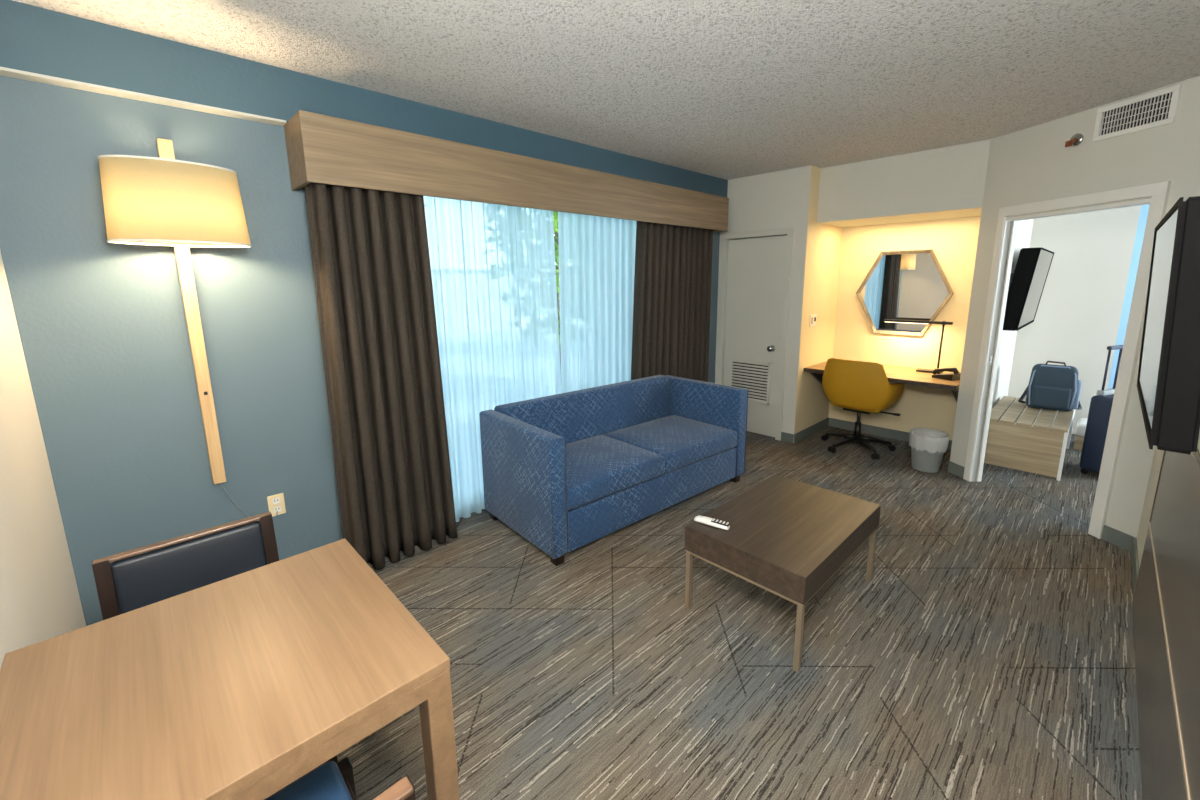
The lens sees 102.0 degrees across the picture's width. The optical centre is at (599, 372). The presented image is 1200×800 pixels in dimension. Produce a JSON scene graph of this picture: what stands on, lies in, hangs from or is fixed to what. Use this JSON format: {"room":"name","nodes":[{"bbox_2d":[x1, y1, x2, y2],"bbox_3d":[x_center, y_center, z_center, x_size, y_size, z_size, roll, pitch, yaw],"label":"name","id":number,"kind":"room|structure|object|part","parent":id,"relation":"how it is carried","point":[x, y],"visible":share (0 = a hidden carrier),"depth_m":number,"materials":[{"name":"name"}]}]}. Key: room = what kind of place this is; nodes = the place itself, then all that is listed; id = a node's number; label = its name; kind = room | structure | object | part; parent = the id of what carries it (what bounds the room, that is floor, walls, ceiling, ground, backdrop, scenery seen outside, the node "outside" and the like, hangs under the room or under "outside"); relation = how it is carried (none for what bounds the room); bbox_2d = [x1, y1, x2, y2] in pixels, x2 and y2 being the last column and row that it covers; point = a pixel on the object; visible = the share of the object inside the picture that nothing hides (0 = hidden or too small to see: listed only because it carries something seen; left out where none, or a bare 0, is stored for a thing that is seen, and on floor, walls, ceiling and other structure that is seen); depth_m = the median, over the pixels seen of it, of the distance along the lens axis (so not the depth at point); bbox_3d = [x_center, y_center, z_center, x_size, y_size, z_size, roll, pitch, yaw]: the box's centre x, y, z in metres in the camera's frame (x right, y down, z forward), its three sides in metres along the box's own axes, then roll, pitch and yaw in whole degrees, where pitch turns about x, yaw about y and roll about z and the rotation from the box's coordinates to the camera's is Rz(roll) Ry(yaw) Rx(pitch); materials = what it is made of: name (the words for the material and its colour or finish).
{"room":"hotel room","nodes":[
{"label":"hotel room","id":0,"kind":"room"},
{"bbox_2d":[0,251,85,669],"bbox_3d":[-1.152,0.183,0.668,0.150,2.620,3.400,-11,14,-43],"label":"wall","id":1,"kind":"structure","parent":0,"point":[40,601],"depth_m":1.61,"materials":[{"name":"white paint"}]},
{"bbox_2d":[0,0,727,196],"bbox_3d":[-0.593,-1.536,3.359,5.075,0.235,0.225,-11,14,-43],"label":"wall header","id":2,"kind":"structure","parent":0,"point":[33,39],"depth_m":2.22,"materials":[{"name":"blue paint"}]},
{"bbox_2d":[0,67,285,125],"bbox_3d":[-1.903,-1.154,2.042,0.993,0.010,0.076,-11,14,-43],"label":"trim","id":3,"kind":"structure","parent":2,"relation":"attached to","point":[8,72],"depth_m":2.00,"materials":[{"name":"paint"}]},
{"bbox_2d":[0,75,746,625],"bbox_3d":[-0.101,-0.346,4.101,6.475,2.385,0.150,-11,14,-43],"label":"wall","id":4,"kind":"structure","parent":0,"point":[102,326],"depth_m":2.19,"materials":[{"name":"blue paint"}]},
{"bbox_2d":[98,138,277,517],"bbox_3d":[-1.776,-0.082,2.167,0.467,1.843,0.340,-11,14,-43],"label":"wall lamp","id":5,"kind":"object","parent":4,"relation":"attached to","point":[164,200],"visible":0.99,"depth_m":1.97,"materials":[{"name":"beige fabric"}]},
{"bbox_3d":[-1.765,-0.699,2.034,0.464,0.312,0.288,-11,14,-43],"label":"lamp shade","id":6,"kind":"part","parent":5,"relation":"part of","materials":[{"name":"fabric"}]},
{"bbox_3d":[-1.796,0.653,2.492,0.222,0.278,0.011,-11,14,-43],"label":"cord","id":7,"kind":"part","parent":5,"relation":"part of","materials":[{"name":"plastic"}]},
{"bbox_2d":[267,493,285,516],"bbox_3d":[-1.723,0.705,2.590,0.074,0.116,0.009,-11,14,-43],"label":"wall outlet","id":8,"kind":"object","parent":4,"relation":"attached to","point":[276,502],"visible":0.94,"depth_m":2.59,"materials":[{"name":"beige plastic"}]},
{"bbox_2d":[272,497,281,512],"bbox_3d":[-1.721,0.705,2.588,0.034,0.080,0.003,-11,14,-43],"label":"socket","id":9,"kind":"object","parent":8,"relation":"attached to","point":[276,501],"depth_m":2.59,"materials":[{"name":"white plastic"}]},
{"bbox_2d":[284,110,728,232],"bbox_3d":[-0.166,-1.298,3.554,3.598,0.307,0.300,-11,14,-43],"label":"valance","id":10,"kind":"object","parent":4,"relation":"attached to","point":[321,149],"visible":0.92,"depth_m":2.79,"materials":[{"name":"brown wood"}]},
{"bbox_2d":[304,183,456,569],"bbox_3d":[-1.171,-0.046,2.723,0.670,2.280,0.170,-11,14,-43],"label":"curtain","id":11,"kind":"object","parent":10,"relation":"hanging from","point":[370,249],"visible":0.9,"depth_m":2.67,"materials":[{"name":"fabric"}]},
{"bbox_2d":[423,196,561,521],"bbox_3d":[-0.809,-0.160,3.249,1.411,2.295,0.072,-11,14,-43],"label":"sheer curtain","id":12,"kind":"object","parent":10,"relation":"hanging from","point":[493,268],"visible":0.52,"depth_m":3.28,"materials":[{"name":"fabric"}]},
{"bbox_2d":[558,212,636,392],"bbox_3d":[0.367,-0.379,4.361,1.834,2.295,0.073,-11,14,-43],"label":"sheer curtain","id":13,"kind":"object","parent":10,"relation":"hanging from","point":[597,253],"visible":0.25,"depth_m":3.93,"materials":[{"name":"fabric"}]},
{"bbox_2d":[631,221,712,381],"bbox_3d":[0.697,-0.405,4.551,1.178,2.280,0.110,-11,14,-43],"label":"curtain","id":14,"kind":"object","parent":10,"relation":"hanging from","point":[671,331],"visible":0.53,"depth_m":4.44,"materials":[{"name":"fabric"}]},
{"bbox_2d":[13,0,1199,179],"bbox_3d":[2.762,-1.564,2.352,8.800,0.120,6.300,-11,14,-43],"label":"ceiling","id":15,"kind":"structure","parent":0,"point":[724,89],"depth_m":2.26,"materials":[{"name":"white paint"}]},
{"bbox_2d":[264,426,1141,799],"bbox_3d":[2.791,1.130,2.852,8.800,0.120,6.300,-11,14,-43],"label":"floor","id":16,"kind":"structure","parent":0,"point":[987,652],"depth_m":2.10,"materials":[{"name":"carpet"}]},
{"bbox_2d":[92,512,337,763],"bbox_3d":[-1.174,0.955,1.496,0.480,0.801,0.504,-11,14,-43],"label":"dining chair","id":17,"kind":"object","parent":16,"relation":"on","point":[143,576],"visible":0.26,"depth_m":1.56,"materials":[{"name":"blue leather"}]},
{"bbox_3d":[-1.464,0.957,1.500,0.036,0.800,0.092,-11,14,-43],"label":"leg","id":18,"kind":"part","parent":17,"relation":"part of","materials":[{"name":"brown wood"}]},
{"bbox_3d":[-1.343,0.537,1.591,0.444,0.011,0.030,-11,14,-43],"label":"rail","id":19,"kind":"part","parent":17,"relation":"part of","materials":[{"name":"brown wood"}]},
{"bbox_3d":[-1.327,0.690,1.605,0.376,0.285,0.059,-11,14,-43],"label":"backrest","id":20,"kind":"part","parent":17,"relation":"part of","materials":[{"name":"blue leather"}]},
{"bbox_3d":[-1.167,0.902,1.781,0.036,0.800,0.092,-11,14,-43],"label":"leg","id":21,"kind":"part","parent":17,"relation":"part of","materials":[{"name":"brown wood"}]},
{"bbox_3d":[-0.852,1.131,1.515,0.036,0.440,0.040,-11,14,-43],"label":"leg","id":22,"kind":"part","parent":17,"relation":"part of","materials":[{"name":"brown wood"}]},
{"bbox_2d":[0,539,459,799],"bbox_3d":[-0.875,1.031,1.206,0.748,0.750,0.757,-11,14,-43],"label":"dining table","id":23,"kind":"object","parent":16,"relation":"on","point":[241,686],"visible":1,"depth_m":1.06,"materials":[{"name":"brown wood"}]},
{"bbox_3d":[-0.385,1.042,1.196,0.058,0.722,0.058,-11,14,-43],"label":"leg","id":24,"kind":"part","parent":23,"relation":"part of","materials":[{"name":"brown wood"}]},
{"bbox_2d":[266,757,414,799],"bbox_3d":[-0.631,1.062,0.885,0.480,0.801,0.504,-11,14,-43],"label":"dining chair","id":25,"kind":"object","parent":16,"relation":"on","point":[332,780],"visible":1,"depth_m":1.10,"materials":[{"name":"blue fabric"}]},
{"bbox_3d":[-0.659,1.003,0.903,0.420,0.062,0.407,-11,14,-43],"label":"seat","id":26,"kind":"part","parent":25,"relation":"part of","materials":[{"name":"blue leather"}]},
{"bbox_3d":[-0.630,1.181,1.234,0.036,0.440,0.040,-11,14,-43],"label":"leg","id":27,"kind":"part","parent":25,"relation":"part of","materials":[{"name":"brown wood"}]},
{"bbox_3d":[-0.642,1.061,0.897,0.444,0.050,0.410,-11,14,-43],"label":"seat frame","id":28,"kind":"part","parent":25,"relation":"part of","materials":[{"name":"brown wood"}]},
{"bbox_3d":[-0.471,0.704,0.645,0.444,0.011,0.030,-11,14,-43],"label":"rail","id":29,"kind":"part","parent":25,"relation":"part of","materials":[{"name":"brown wood"}]},
{"bbox_3d":[-0.341,1.061,0.880,0.036,0.800,0.092,-11,14,-43],"label":"leg","id":30,"kind":"part","parent":25,"relation":"part of","materials":[{"name":"brown wood"}]},
{"bbox_2d":[479,375,748,565],"bbox_3d":[0.181,0.558,3.598,1.900,0.785,0.841,-9,14,-40],"label":"sofa","id":31,"kind":"object","parent":16,"relation":"on","point":[568,471],"visible":1,"depth_m":3.30,"materials":[{"name":"fabric"}]},
{"bbox_3d":[-0.497,0.654,3.026,0.105,0.710,0.840,-9,14,-40],"label":"arm","id":32,"kind":"part","parent":31,"relation":"part of","materials":[{"name":"fabric"}]},
{"bbox_3d":[-0.247,1.075,2.823,0.060,0.060,0.060,-9,14,-40],"label":"leg","id":33,"kind":"part","parent":31,"relation":"part of","materials":[{"name":"brown wood"}]},
{"bbox_3d":[-0.037,0.484,3.844,1.678,0.725,0.170,-9,14,-40],"label":"backrest","id":34,"kind":"part","parent":31,"relation":"part of","materials":[{"name":"fabric"}]},
{"bbox_2d":[565,435,664,509],"bbox_3d":[-0.084,0.625,3.269,0.832,0.150,0.666,-9,14,-40],"label":"seat cushion","id":35,"kind":"object","parent":31,"relation":"on","point":[600,468],"depth_m":3.12,"materials":[{"name":"fabric"}]},
{"bbox_2d":[604,415,736,471],"bbox_3d":[0.554,0.518,3.805,0.832,0.150,0.666,-9,14,-40],"label":"seat cushion","id":36,"kind":"object","parent":31,"relation":"on","point":[684,441],"depth_m":3.69,"materials":[{"name":"fabric"}]},
{"bbox_3d":[0.858,0.428,4.165,0.105,0.710,0.840,-9,14,-40],"label":"arm","id":37,"kind":"part","parent":31,"relation":"part of","materials":[{"name":"fabric"}]},
{"bbox_3d":[1.097,0.851,3.953,0.060,0.060,0.060,-9,14,-40],"label":"leg","id":38,"kind":"part","parent":31,"relation":"part of","materials":[{"name":"brown wood"}]},
{"bbox_2d":[685,474,880,671],"bbox_3d":[0.943,0.932,2.485,0.910,0.440,0.588,-11,14,-43],"label":"coffee table","id":39,"kind":"object","parent":16,"relation":"on","point":[785,537],"visible":1,"depth_m":2.29,"materials":[{"name":"brown wood"}]},
{"bbox_3d":[0.438,1.024,2.396,0.024,0.303,0.024,-11,14,-43],"label":"leg","id":40,"kind":"part","parent":39,"relation":"part of","materials":[{"name":"beige wood"}]},
{"bbox_2d":[694,515,730,529],"bbox_3d":[0.542,0.722,2.351,0.173,0.028,0.054,6,13,34],"label":"remote control","id":41,"kind":"object","parent":39,"relation":"on","point":[713,522],"visible":1,"depth_m":2.33,"materials":[{"name":"white plastic"}]},
{"bbox_3d":[0.942,0.843,2.468,0.898,0.015,0.576,-11,14,-43],"label":"frame","id":42,"kind":"part","parent":39,"relation":"part of","materials":[{"name":"beige metal"}]},
{"bbox_3d":[0.820,1.093,2.004,0.024,0.303,0.024,-11,14,-43],"label":"leg","id":43,"kind":"part","parent":39,"relation":"part of","materials":[{"name":"beige wood"}]},
{"bbox_3d":[1.450,0.976,2.598,0.024,0.303,0.024,-11,14,-43],"label":"leg","id":44,"kind":"part","parent":39,"relation":"part of","materials":[{"name":"beige metal"}]},
{"bbox_2d":[821,358,903,459],"bbox_3d":[2.474,0.292,4.626,0.650,0.884,0.666,-10,14,-42],"label":"desk chair","id":45,"kind":"object","parent":16,"relation":"on","point":[860,387],"visible":1,"depth_m":4.42,"materials":[{"name":"yellow fabric"}]},
{"bbox_3d":[2.377,0.614,4.795,0.052,0.070,0.283,-10,14,-40],"label":"leg","id":46,"kind":"part","parent":45,"relation":"part of","materials":[{"name":"black plastic"}]},
{"bbox_3d":[2.338,0.646,4.625,0.283,0.070,0.052,-5,11,-23],"label":"leg","id":47,"kind":"part","parent":45,"relation":"part of","materials":[{"name":"black plastic"}]},
{"bbox_3d":[2.513,0.269,4.654,0.430,0.110,0.430,-10,14,-42],"label":"seat","id":48,"kind":"part","parent":45,"relation":"part of","materials":[{"name":"yellow fabric"}]},
{"bbox_3d":[2.421,0.093,4.537,0.406,0.460,0.638,-10,14,-42],"label":"backrest","id":49,"kind":"part","parent":45,"relation":"part of","materials":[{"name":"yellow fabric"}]},
{"bbox_3d":[2.490,0.661,4.536,0.052,0.070,0.283,-2,11,-5],"label":"leg","id":50,"kind":"part","parent":45,"relation":"part of","materials":[{"name":"black plastic"}]},
{"bbox_3d":[2.622,0.639,4.650,0.283,0.070,0.052,2,11,13],"label":"leg","id":51,"kind":"part","parent":45,"relation":"part of","materials":[{"name":"black plastic"}]},
{"bbox_2d":[909,428,949,472],"bbox_3d":[2.792,0.662,4.146,0.284,0.327,0.284,-11,14,-43],"label":"waste bin","id":52,"kind":"object","parent":16,"relation":"on","point":[928,446],"visible":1,"depth_m":4.07,"materials":[{"name":"grey plastic"}]},
{"bbox_2d":[984,396,1075,480],"bbox_3d":[3.886,0.551,4.411,1.106,0.425,0.540,-11,14,-43],"label":"bench","id":53,"kind":"object","parent":16,"relation":"on","point":[1037,449],"visible":0.74,"depth_m":4.06,"materials":[{"name":"brown wood"}]},
{"bbox_3d":[3.492,0.624,4.055,0.022,0.380,0.518,-11,14,-43],"label":"panel","id":54,"kind":"part","parent":53,"relation":"part of","materials":[{"name":"brown wood"}]},
{"bbox_2d":[1018,361,1081,411],"bbox_3d":[4.107,0.109,4.411,0.438,0.438,0.282,9,14,41],"label":"backpack","id":55,"kind":"object","parent":53,"relation":"on","point":[1051,387],"visible":1,"depth_m":4.33,"materials":[{"name":"fabric"}]},
{"bbox_3d":[4.093,-0.076,4.363,0.155,0.055,0.020,9,14,41],"label":"handle","id":56,"kind":"part","parent":55,"relation":"part of","materials":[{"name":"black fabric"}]},
{"bbox_3d":[4.225,0.193,4.304,0.035,0.250,0.110,9,14,41],"label":"panel","id":57,"kind":"part","parent":55,"relation":"part of","materials":[{"name":"fabric"}]},
{"bbox_3d":[3.682,0.667,3.868,0.030,0.400,0.022,-11,14,-43],"label":"leg","id":58,"kind":"part","parent":53,"relation":"part of","materials":[{"name":"white plastic"}]},
{"bbox_3d":[4.453,0.524,4.596,0.030,0.400,0.022,-11,14,-43],"label":"leg","id":59,"kind":"part","parent":53,"relation":"part of","materials":[{"name":"white plastic"}]},
{"bbox_2d":[1073,418,1087,449],"bbox_3d":[4.712,0.596,4.563,0.310,0.265,0.350,-11,14,-43],"label":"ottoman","id":60,"kind":"object","parent":16,"relation":"on","point":[1081,424],"visible":0.28,"depth_m":4.57,"materials":[{"name":"brown fabric"}]},
{"bbox_2d":[1076,418,1087,436],"bbox_3d":[4.711,0.532,4.552,0.310,0.135,0.350,-11,14,-43],"label":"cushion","id":61,"kind":"object","parent":60,"relation":"on","point":[1081,424],"depth_m":4.56,"materials":[{"name":"white fabric"}]},
{"bbox_2d":[1079,345,1122,473],"bbox_3d":[4.180,0.321,3.890,0.400,1.059,0.262,-5,11,-20],"label":"suitcase","id":62,"kind":"object","parent":16,"relation":"on","point":[1099,413],"visible":0.34,"depth_m":3.91,"materials":[{"name":"blue plastic"}]},
{"bbox_2d":[1096,388,1114,394],"bbox_3d":[4.141,0.157,3.961,0.220,0.040,0.050,-5,11,-20],"label":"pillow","id":63,"kind":"object","parent":62,"relation":"attached to","point":[1103,391],"depth_m":3.93,"materials":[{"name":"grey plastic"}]},
{"bbox_3d":[4.138,-0.010,3.930,0.196,0.420,0.032,-5,11,-20],"label":"handle","id":64,"kind":"part","parent":62,"relation":"part of","materials":[{"name":"black plastic"}]},
{"bbox_2d":[715,165,980,441],"bbox_3d":[2.389,-0.623,4.808,0.950,2.620,2.230,-11,14,-43],"label":"wall","id":65,"kind":"structure","parent":0,"point":[838,260],"depth_m":4.76,"materials":[{"name":"beige paint"}]},
{"bbox_2d":[717,227,793,440],"bbox_3d":[1.581,-0.388,5.039,0.162,2.090,0.770,-11,14,-43],"label":"door","id":66,"kind":"structure","parent":65,"relation":"in","point":[755,275],"depth_m":4.99,"materials":[{"name":"paint"}]},
{"bbox_2d":[729,357,771,405],"bbox_3d":[1.573,0.088,5.122,0.012,0.455,0.470,-11,14,-43],"label":"vent","id":67,"kind":"object","parent":66,"relation":"attached to","point":[754,374],"depth_m":5.08,"materials":[{"name":"metal"}]},
{"bbox_3d":[1.710,-0.240,4.867,0.074,0.064,0.064,-11,14,-43],"label":"knob","id":68,"kind":"part","parent":66,"relation":"part of","materials":[{"name":"silver metal"}]},
{"bbox_2d":[781,432,793,442],"bbox_3d":[1.882,0.652,4.888,0.012,0.095,0.130,-11,14,-43],"label":"baseboard","id":69,"kind":"structure","parent":65,"relation":"attached to","point":[786,437],"depth_m":4.88,"materials":[{"name":"plastic"}]},
{"bbox_2d":[793,418,828,442],"bbox_3d":[2.242,0.603,5.131,0.850,0.095,0.012,-11,14,-43],"label":"baseboard","id":70,"kind":"structure","parent":65,"relation":"attached to","point":[822,424],"depth_m":5.09,"materials":[{"name":"plastic"}]},
{"bbox_2d":[809,314,816,326],"bbox_3d":[2.111,-0.518,4.806,0.150,0.120,0.012,-11,14,-43],"label":"light switch","id":71,"kind":"object","parent":65,"relation":"attached to","point":[813,317],"visible":1,"depth_m":4.80,"materials":[{"name":"white plastic"}]},
{"bbox_2d":[803,361,960,401],"bbox_3d":[2.707,0.153,4.636,0.730,0.351,1.244,-11,14,-43],"label":"desk","id":72,"kind":"object","parent":65,"relation":"attached to","point":[895,374],"visible":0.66,"depth_m":4.31,"materials":[{"name":"brown wood"}]},
{"bbox_2d":[884,319,952,373],"bbox_3d":[2.952,-0.256,4.562,0.100,0.475,0.550,-11,14,-43],"label":"desk lamp","id":73,"kind":"object","parent":72,"relation":"on","point":[943,323],"visible":0.91,"depth_m":4.45,"materials":[{"name":"black plastic"}]},
{"bbox_2d":[932,368,960,380],"bbox_3d":[3.014,-0.004,4.200,0.150,0.110,0.220,-5,11,-23],"label":"telephone","id":74,"kind":"object","parent":72,"relation":"on","point":[956,375],"visible":1,"depth_m":4.15,"materials":[{"name":"black plastic"}]},
{"bbox_2d":[828,418,951,449],"bbox_3d":[2.977,0.625,4.972,0.012,0.095,1.238,-11,14,-43],"label":"baseboard","id":75,"kind":"structure","parent":65,"relation":"attached to","point":[868,429],"depth_m":5.07,"materials":[{"name":"plastic"}]},
{"bbox_2d":[856,249,953,335],"bbox_3d":[2.936,-0.773,4.724,0.033,0.810,0.830,-11,14,-43],"label":"mirror","id":76,"kind":"object","parent":65,"relation":"attached to","point":[904,284],"visible":1,"depth_m":4.71,"materials":[{"name":"clear mirror"}]},
{"bbox_2d":[817,139,990,226],"bbox_3d":[2.719,-1.624,4.334,0.650,0.485,1.250,-11,14,-43],"label":"wall alcove header","id":77,"kind":"structure","parent":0,"point":[945,182],"depth_m":4.07,"materials":[{"name":"grey paint"}]},
{"bbox_2d":[992,219,1033,407],"bbox_3d":[3.799,-0.595,4.576,2.140,2.620,0.060,-11,14,-43],"label":"wall","id":78,"kind":"structure","parent":0,"point":[1024,227],"depth_m":4.81,"materials":[{"name":"white paint"}]},
{"bbox_2d":[1003,247,1053,330],"bbox_3d":[3.805,-0.751,4.347,1.200,0.660,0.233,-11,14,-43],"label":"television","id":79,"kind":"object","parent":78,"relation":"attached to","point":[1027,282],"visible":0.85,"depth_m":3.97,"materials":[{"name":"black plastic"}]},
{"bbox_2d":[1007,205,1140,433],"bbox_3d":[4.814,-0.681,4.983,0.100,2.620,0.748,-11,14,-43],"label":"wall","id":80,"kind":"structure","parent":0,"point":[1078,314],"depth_m":4.89,"materials":[{"name":"white paint"}]},
{"bbox_2d":[950,76,1199,537],"bbox_3d":[3.070,-0.341,3.253,0.075,2.620,1.273,-2,11,-9],"label":"wall","id":81,"kind":"structure","parent":0,"point":[1032,164],"depth_m":3.02,"materials":[{"name":"grey paint"}]},
{"bbox_2d":[947,461,1135,551],"bbox_3d":[3.040,0.902,3.476,0.012,0.095,1.273,-2,11,-9],"label":"baseboard","id":82,"kind":"structure","parent":81,"relation":"attached to","point":[1118,538],"depth_m":2.96,"materials":[{"name":"plastic"}]},
{"bbox_2d":[963,181,1170,538],"bbox_3d":[3.065,-0.090,3.298,0.111,2.110,0.957,-2,11,-9],"label":"door frame","id":83,"kind":"structure","parent":81,"relation":"in","point":[1158,192],"depth_m":3.02,"materials":[{"name":"paint"}]},
{"bbox_2d":[1065,133,1082,146],"bbox_3d":[2.986,-1.470,3.068,0.060,0.078,0.076,-2,11,-9],"label":"sprinkler","id":84,"kind":"object","parent":81,"relation":"attached to","point":[1076,139],"visible":1,"depth_m":3.06,"materials":[{"name":"silver metal"}]},
{"bbox_2d":[1092,84,1181,141],"bbox_3d":[3.055,-1.474,2.780,0.016,0.190,0.380,-2,11,-9],"label":"air vent","id":85,"kind":"object","parent":81,"relation":"in","point":[1158,108],"visible":1,"depth_m":2.76,"materials":[{"name":"metal"}]},
{"bbox_2d":[1108,204,1149,388],"bbox_3d":[6.579,-0.627,4.594,0.100,2.620,3.760,-11,14,-43],"label":"wall","id":86,"kind":"structure","parent":0,"point":[1144,210],"depth_m":5.30,"materials":[{"name":"blue paint"}]},
{"bbox_2d":[1137,431,1199,568],"bbox_3d":[1.538,0.086,1.038,4.555,2.620,0.120,-11,14,-43],"label":"wall","id":87,"kind":"structure","parent":0,"point":[1158,455],"depth_m":2.62,"materials":[{"name":"grey paint"}]},
{"bbox_2d":[1131,537,1138,596],"bbox_3d":[2.909,1.058,2.639,0.660,0.095,0.012,-11,14,-43],"label":"baseboard","id":88,"kind":"structure","parent":87,"relation":"attached to","point":[1134,551],"depth_m":2.64,"materials":[{"name":"plastic"}]},
{"bbox_2d":[1132,449,1199,799],"bbox_3d":[1.306,0.909,1.055,3.725,1.000,0.020,-11,14,-43],"label":"wall panel","id":89,"kind":"object","parent":87,"relation":"attached to","point":[1166,599],"visible":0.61,"depth_m":1.54,"materials":[{"name":"laminate"}]},
{"bbox_2d":[1137,196,1199,454],"bbox_3d":[1.652,-0.152,1.337,0.960,0.553,0.204,-11,14,-43],"label":"television","id":90,"kind":"object","parent":87,"relation":"attached to","point":[1168,380],"visible":1,"depth_m":1.07,"materials":[{"name":"black plastic"}]},
{"label":"outside","id":91,"kind":"structure","parent":0,"visible":0},
{"bbox_3d":[-9.235,-1.235,16.895,38.000,0.150,30.900,-11,14,-43],"label":"terrace","id":92,"kind":"object","parent":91,"visible":0},
{"bbox_2d":[553,211,560,368],"bbox_3d":[-0.541,-1.906,6.966,2.373,4.622,2.379,-11,14,-43],"label":"tree","id":93,"kind":"object","parent":92,"relation":"on","point":[555,213],"visible":0.02,"depth_m":6.67,"materials":[{"name":"green plant"}]}
]}

